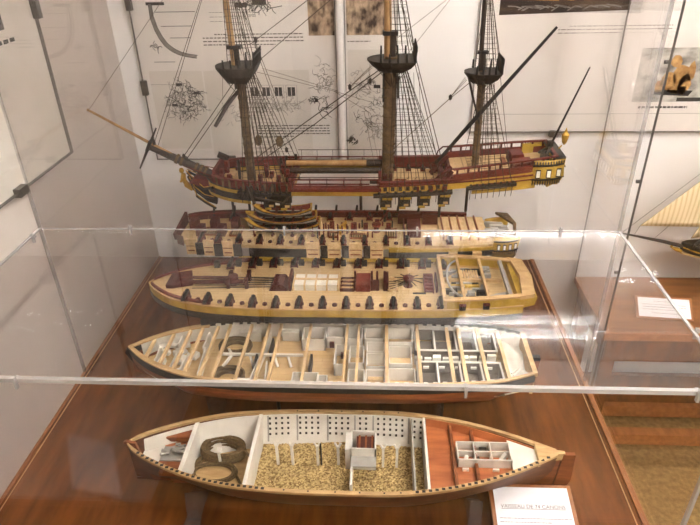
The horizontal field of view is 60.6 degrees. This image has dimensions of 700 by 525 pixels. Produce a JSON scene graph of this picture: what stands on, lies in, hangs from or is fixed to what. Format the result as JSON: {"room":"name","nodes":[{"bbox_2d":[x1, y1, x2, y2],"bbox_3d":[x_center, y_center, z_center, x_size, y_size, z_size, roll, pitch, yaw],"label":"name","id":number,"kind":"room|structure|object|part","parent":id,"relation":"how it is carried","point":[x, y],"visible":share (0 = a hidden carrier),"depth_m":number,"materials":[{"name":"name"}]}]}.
{"room":"museum","nodes":[
{"label":"museum","id":0,"kind":"room"},
{"bbox_2d":[0,0,158,497],"bbox_3d":[-0.824,0.674,-0.224,0.048,2.560,4.850,0,30,3],"label":"wall","id":1,"kind":"structure","parent":0,"point":[75,250],"depth_m":1.51,"materials":[{"name":"paint"}]},
{"bbox_2d":[0,0,72,208],"bbox_3d":[-0.723,-0.369,0.901,0.020,0.774,0.951,0,30,3],"label":"panel","id":2,"kind":"object","parent":1,"relation":"attached to","point":[34,135],"visible":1,"depth_m":1.30,"materials":[{"name":"paper"}]},
{"bbox_2d":[0,15,14,45],"bbox_3d":[-0.711,-0.470,1.212,0.001,0.057,0.090,0,30,3],"label":"print","id":3,"kind":"object","parent":2,"relation":"attached to","point":[12,39],"depth_m":1.23},
{"bbox_2d":[106,0,699,372],"bbox_3d":[1.734,-0.516,1.721,4.860,2.560,0.050,0,30,3],"label":"wall","id":4,"kind":"structure","parent":0,"point":[550,221],"depth_m":1.93,"materials":[{"name":"paint"}]},
{"bbox_2d":[124,0,338,160],"bbox_3d":[-0.336,-0.721,1.675,0.590,0.923,0.020,0,30,3],"label":"panel","id":5,"kind":"object","parent":4,"relation":"attached to","point":[308,54],"visible":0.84,"depth_m":1.77,"materials":[{"name":"paper"}]},
{"bbox_2d":[335,0,346,159],"bbox_3d":[-0.033,-0.856,1.571,0.023,1.234,0.035,0,30,3],"label":"conduit","id":6,"kind":"object","parent":4,"relation":"attached to","point":[339,18],"visible":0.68,"depth_m":1.74,"materials":[{"name":"white plastic"}]},
{"bbox_2d":[344,0,398,159],"bbox_3d":[0.056,-0.723,1.657,0.157,0.917,0.013,0,30,3],"label":"panel","id":7,"kind":"object","parent":4,"relation":"attached to","point":[363,19],"visible":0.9,"depth_m":1.76,"materials":[{"name":"paper"}]},
{"bbox_2d":[469,0,699,137],"bbox_3d":[0.968,-0.745,1.589,1.223,0.844,0.020,0,30,3],"label":"panel","id":8,"kind":"object","parent":4,"relation":"attached to","point":[589,33],"visible":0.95,"depth_m":1.71,"materials":[{"name":"paper"}]},
{"bbox_2d":[499,0,629,14],"bbox_3d":[0.584,-0.804,1.580,0.348,0.277,0.001,0,30,3],"label":"painting","id":9,"kind":"object","parent":8,"relation":"attached to","point":[504,9],"depth_m":1.64},
{"bbox_2d":[631,47,699,101],"bbox_3d":[0.974,-0.537,1.714,0.298,0.152,0.001,0,30,3],"label":"painting","id":10,"kind":"object","parent":8,"relation":"attached to","point":[652,68],"depth_m":1.71},
{"bbox_2d":[602,416,699,524],"bbox_3d":[1.643,1.828,0.295,4.860,0.050,4.820,0,30,3],"label":"floor","id":11,"kind":"structure","parent":0,"point":[665,479],"depth_m":2.12,"materials":[{"name":"carpet"}]},
{"bbox_2d":[0,256,648,524],"bbox_3d":[-0.046,0.595,1.725,1.305,0.704,1.230,0,30,3],"label":"display table","id":12,"kind":"object","parent":11,"relation":"on","point":[80,470],"visible":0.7,"depth_m":1.35,"materials":[{"name":"brown wood"}]},
{"bbox_2d":[125,318,540,416],"bbox_3d":[-0.044,0.274,1.366,0.920,0.219,0.226,0,30,3],"label":"model","id":13,"kind":"object","parent":12,"relation":"on","point":[434,364],"visible":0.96,"depth_m":1.32},
{"bbox_3d":[-0.459,0.223,1.359,0.092,0.068,0.008,0,30,3],"label":"stem","id":14,"kind":"part","parent":13,"relation":"part of","materials":[{"name":"black paint"}]},
{"bbox_3d":[0.207,0.328,1.348,0.007,0.134,0.007,-11,32,-16],"label":"support rod","id":15,"kind":"part","parent":13,"relation":"part of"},
{"bbox_2d":[148,251,536,323],"bbox_3d":[-0.031,0.154,1.495,0.920,0.296,0.232,0,30,3],"label":"model","id":16,"kind":"object","parent":12,"relation":"on","point":[454,288],"visible":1,"depth_m":1.41},
{"bbox_3d":[-0.133,0.046,1.440,0.003,0.019,0.056,0,30,3],"label":"crate rail","id":17,"kind":"part","parent":16,"relation":"part of","materials":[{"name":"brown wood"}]},
{"bbox_3d":[-0.107,0.046,1.439,0.003,0.019,0.056,0,30,3],"label":"crate rail","id":18,"kind":"part","parent":16,"relation":"part of","materials":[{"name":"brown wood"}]},
{"bbox_3d":[-0.080,0.039,1.433,0.110,0.004,0.003,0,30,3],"label":"crate rail","id":19,"kind":"part","parent":16,"relation":"part of","materials":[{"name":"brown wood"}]},
{"bbox_3d":[-0.081,0.046,1.438,0.003,0.019,0.056,0,30,3],"label":"crate rail","id":20,"kind":"part","parent":16,"relation":"part of","materials":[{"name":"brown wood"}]},
{"bbox_3d":[-0.054,0.047,1.436,0.003,0.019,0.056,0,30,3],"label":"crate rail","id":21,"kind":"part","parent":16,"relation":"part of","materials":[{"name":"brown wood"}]},
{"bbox_3d":[-0.028,0.047,1.435,0.003,0.019,0.056,0,30,3],"label":"crate rail","id":22,"kind":"part","parent":16,"relation":"part of","materials":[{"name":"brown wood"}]},
{"bbox_2d":[356,273,370,291],"bbox_3d":[0.032,0.047,1.431,0.034,0.020,0.054,0,30,3],"label":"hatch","id":23,"kind":"object","parent":16,"relation":"in","point":[363,280],"depth_m":1.41,"materials":[{"name":"red paint"}]},
{"bbox_3d":[0.305,0.040,1.418,0.185,0.035,0.219,0,30,3],"label":"quarter rail","id":24,"kind":"part","parent":16,"relation":"part of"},
{"bbox_2d":[506,263,536,307],"bbox_3d":[0.404,0.054,1.417,0.042,0.033,0.152,0,30,3],"label":"stern","id":25,"kind":"structure","parent":16,"relation":"on","point":[513,278],"depth_m":1.40,"materials":[{"name":"yellow paint"}]},
{"bbox_2d":[173,205,520,261],"bbox_3d":[-0.010,0.034,1.643,0.883,0.352,0.185,0,30,3],"label":"model","id":26,"kind":"object","parent":12,"relation":"on","point":[215,232],"visible":0.88,"depth_m":1.53},
{"bbox_3d":[-0.409,-0.042,1.540,0.025,0.043,0.006,0,30,3],"label":"panel","id":27,"kind":"part","parent":26,"relation":"part of","materials":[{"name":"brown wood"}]},
{"bbox_3d":[-0.360,-0.038,1.531,0.027,0.043,0.006,0,30,3],"label":"panel","id":28,"kind":"part","parent":26,"relation":"part of","materials":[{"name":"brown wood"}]},
{"bbox_3d":[-0.311,-0.036,1.526,0.027,0.043,0.006,0,30,3],"label":"panel","id":29,"kind":"part","parent":26,"relation":"part of","materials":[{"name":"brown wood"}]},
{"bbox_2d":[245,216,320,231],"bbox_3d":[-0.177,-0.100,1.573,0.198,0.038,0.075,0,30,3],"label":"boat","id":30,"kind":"object","parent":26,"relation":"on","point":[258,227],"visible":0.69,"depth_m":1.57,"materials":[{"name":"black paint"}]},
{"bbox_2d":[245,209,316,224],"bbox_3d":[-0.180,-0.118,1.565,0.187,0.036,0.065,0,30,3],"label":"boat","id":31,"kind":"object","parent":30,"relation":"on","point":[252,215],"visible":0.74,"depth_m":1.56,"materials":[{"name":"black paint"}]},
{"bbox_2d":[252,203,311,216],"bbox_3d":[-0.176,-0.137,1.556,0.155,0.036,0.055,0,30,3],"label":"boat","id":32,"kind":"object","parent":31,"relation":"on","point":[303,210],"visible":0.93,"depth_m":1.55,"materials":[{"name":"black paint"}]},
{"bbox_3d":[-0.093,-0.031,1.510,0.033,0.043,0.006,0,30,3],"label":"panel","id":33,"kind":"part","parent":26,"relation":"part of","materials":[{"name":"brown wood"}]},
{"bbox_3d":[-0.040,-0.031,1.507,0.033,0.043,0.006,0,30,3],"label":"panel","id":34,"kind":"part","parent":26,"relation":"part of","materials":[{"name":"brown wood"}]},
{"bbox_2d":[87,0,590,221],"bbox_3d":[-0.054,-0.440,1.487,1.265,0.708,0.229,0,30,2],"label":"model","id":35,"kind":"object","parent":26,"relation":"on","point":[267,180],"visible":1,"depth_m":1.52},
{"bbox_3d":[-0.317,-0.152,1.619,0.006,0.087,0.006,-11,32,-16],"label":"support rod","id":36,"kind":"part","parent":35,"relation":"part of","materials":[{"name":"black paint"}]},
{"bbox_3d":[-0.265,-0.502,1.464,0.080,0.036,0.101,0,30,3],"label":"rail","id":37,"kind":"part","parent":35,"relation":"part of","materials":[{"name":"black paint"}]},
{"bbox_3d":[-0.210,-0.158,1.554,0.030,0.034,0.006,0,30,3],"label":"frame","id":38,"kind":"part","parent":35,"relation":"part of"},
{"bbox_3d":[-0.168,-0.157,1.550,0.028,0.034,0.006,0,30,3],"label":"frame","id":39,"kind":"part","parent":35,"relation":"part of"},
{"bbox_3d":[-0.035,-0.204,1.529,0.230,0.018,0.006,0,30,3],"label":"gangway rail","id":40,"kind":"part","parent":35,"relation":"part of","materials":[{"name":"red paint"}]},
{"bbox_3d":[-0.027,-0.288,1.672,0.230,0.018,0.006,0,30,3],"label":"gangway rail","id":41,"kind":"part","parent":35,"relation":"part of","materials":[{"name":"red paint"}]},
{"bbox_3d":[0.030,-0.171,1.629,0.007,0.096,0.007,-11,32,-16],"label":"support rod","id":42,"kind":"part","parent":35,"relation":"part of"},
{"bbox_3d":[0.092,-0.157,1.538,0.030,0.034,0.006,0,30,3],"label":"frame","id":43,"kind":"part","parent":35,"relation":"part of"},
{"bbox_3d":[0.116,-0.510,1.438,0.089,0.036,0.111,0,30,3],"label":"rail","id":44,"kind":"part","parent":35,"relation":"part of","materials":[{"name":"black paint"}]},
{"bbox_3d":[0.139,-0.159,1.537,0.032,0.034,0.006,0,30,3],"label":"frame","id":45,"kind":"part","parent":35,"relation":"part of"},
{"bbox_3d":[0.189,-0.162,1.535,0.033,0.034,0.006,0,30,3],"label":"frame","id":46,"kind":"part","parent":35,"relation":"part of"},
{"bbox_3d":[0.240,-0.165,1.535,0.030,0.034,0.006,0,30,3],"label":"frame","id":47,"kind":"part","parent":35,"relation":"part of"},
{"bbox_3d":[0.291,-0.249,1.581,0.425,0.030,0.196,0,30,3],"label":"red moulding","id":48,"kind":"part","parent":35,"relation":"part of","materials":[{"name":"paint"}]},
{"bbox_3d":[0.314,-0.192,1.601,0.007,0.121,0.007,12,33,22],"label":"support rod","id":49,"kind":"part","parent":35,"relation":"part of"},
{"bbox_3d":[0.333,-0.480,1.443,0.066,0.036,0.082,0,30,3],"label":"rail","id":50,"kind":"part","parent":35,"relation":"part of","materials":[{"name":"black paint"}]},
{"bbox_3d":[0.392,-0.285,1.554,0.260,0.030,0.176,0,30,3],"label":"poop rail","id":51,"kind":"part","parent":35,"relation":"part of","materials":[{"name":"red paint"}]},
{"bbox_3d":[0.494,-0.226,1.499,0.076,0.047,0.015,0,30,3],"label":"gallery moulding","id":52,"kind":"part","parent":35,"relation":"part of","materials":[{"name":"yellow paint"}]},
{"bbox_3d":[0.526,-0.292,1.542,0.028,0.005,0.128,0,30,3],"label":"stern moulding","id":53,"kind":"part","parent":35,"relation":"part of","materials":[{"name":"black paint"}]},
{"bbox_3d":[0.014,-0.030,1.504,0.033,0.043,0.006,0,30,3],"label":"panel","id":54,"kind":"part","parent":26,"relation":"part of","materials":[{"name":"brown wood"}]},
{"bbox_3d":[0.067,-0.030,1.502,0.033,0.043,0.006,0,30,3],"label":"panel","id":55,"kind":"part","parent":26,"relation":"part of","materials":[{"name":"brown wood"}]},
{"bbox_3d":[0.397,-0.096,1.538,0.063,0.006,0.139,8,32,16],"label":"stern rail","id":56,"kind":"part","parent":26,"relation":"part of","materials":[{"name":"brown wood"}]},
{"bbox_2d":[491,233,515,257],"bbox_3d":[0.391,-0.049,1.573,0.060,0.017,0.144,0,30,3],"label":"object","id":57,"kind":"structure","parent":26,"relation":"on","point":[511,255],"depth_m":1.51,"materials":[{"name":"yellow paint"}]},
{"bbox_3d":[0.389,-0.042,1.491,0.062,0.035,0.015,0,30,3],"label":"gallery moulding","id":58,"kind":"part","parent":26,"relation":"part of","materials":[{"name":"yellow wood"}]},
{"bbox_2d":[123,409,575,524],"bbox_3d":[-0.007,0.418,1.209,0.896,0.127,0.223,0,30,3],"label":"model","id":59,"kind":"object","parent":12,"relation":"on","point":[365,458],"visible":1,"depth_m":1.21},
{"bbox_3d":[-0.413,0.406,1.229,0.084,0.112,0.006,0,30,3],"label":"stem","id":60,"kind":"part","parent":59,"relation":"part of","materials":[{"name":"brown wood"}]},
{"bbox_3d":[-0.059,0.391,1.218,0.003,0.060,0.006,0,30,3],"label":"pump rod","id":61,"kind":"part","parent":59,"relation":"part of","materials":[{"name":"black paint"}]},
{"bbox_2d":[488,484,578,524],"bbox_3d":[0.353,0.491,1.144,0.161,0.036,0.136,0,30,3],"label":"label card","id":62,"kind":"object","parent":12,"relation":"on","point":[515,504],"visible":0.99,"depth_m":1.16,"materials":[{"name":"white paper"}]},
{"bbox_2d":[569,277,699,445],"bbox_3d":[1.361,0.411,2.048,1.184,0.643,0.323,0,30,3],"label":"display table","id":63,"kind":"object","parent":11,"relation":"on","point":[627,337],"visible":0.73,"depth_m":2.00,"materials":[{"name":"brown wood"}]},
{"bbox_3d":[0.817,0.353,2.192,0.044,0.620,0.044,0,30,3],"label":"leg","id":64,"kind":"part","parent":63,"relation":"part of","materials":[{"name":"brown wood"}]},
{"bbox_3d":[0.806,0.474,1.984,0.044,0.620,0.044,0,30,3],"label":"leg","id":65,"kind":"part","parent":63,"relation":"part of","materials":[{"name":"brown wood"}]},
{"bbox_2d":[575,0,685,331],"bbox_3d":[1.339,-0.435,1.561,1.191,1.312,0.316,0,30,3],"label":"display case","id":66,"kind":"object","parent":63,"relation":"on","point":[668,62],"visible":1,"depth_m":1.62,"materials":[{"name":"clear glass"}]},
{"bbox_3d":[1.372,0.492,2.260,1.103,0.170,0.020,0,30,3],"label":"panel","id":67,"kind":"part","parent":63,"relation":"part of","materials":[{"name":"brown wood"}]},
{"bbox_3d":[1.348,0.224,1.757,1.184,0.028,0.008,0,30,3],"label":"edge trim","id":68,"kind":"part","parent":63,"relation":"part of","materials":[{"name":"brown wood"}]},
{"bbox_2d":[620,174,699,257],"bbox_3d":[1.262,-0.305,1.644,0.912,1.008,0.114,0,30,3],"label":"model","id":69,"kind":"object","parent":63,"relation":"on","point":[684,211],"visible":1,"depth_m":1.76},
{"bbox_2d":[634,295,693,321],"bbox_3d":[0.964,0.141,1.840,0.166,0.048,0.064,3,31,8],"label":"label card","id":70,"kind":"object","parent":63,"relation":"on","point":[646,307],"visible":1,"depth_m":1.83,"materials":[{"name":"white paper"}]}
]}

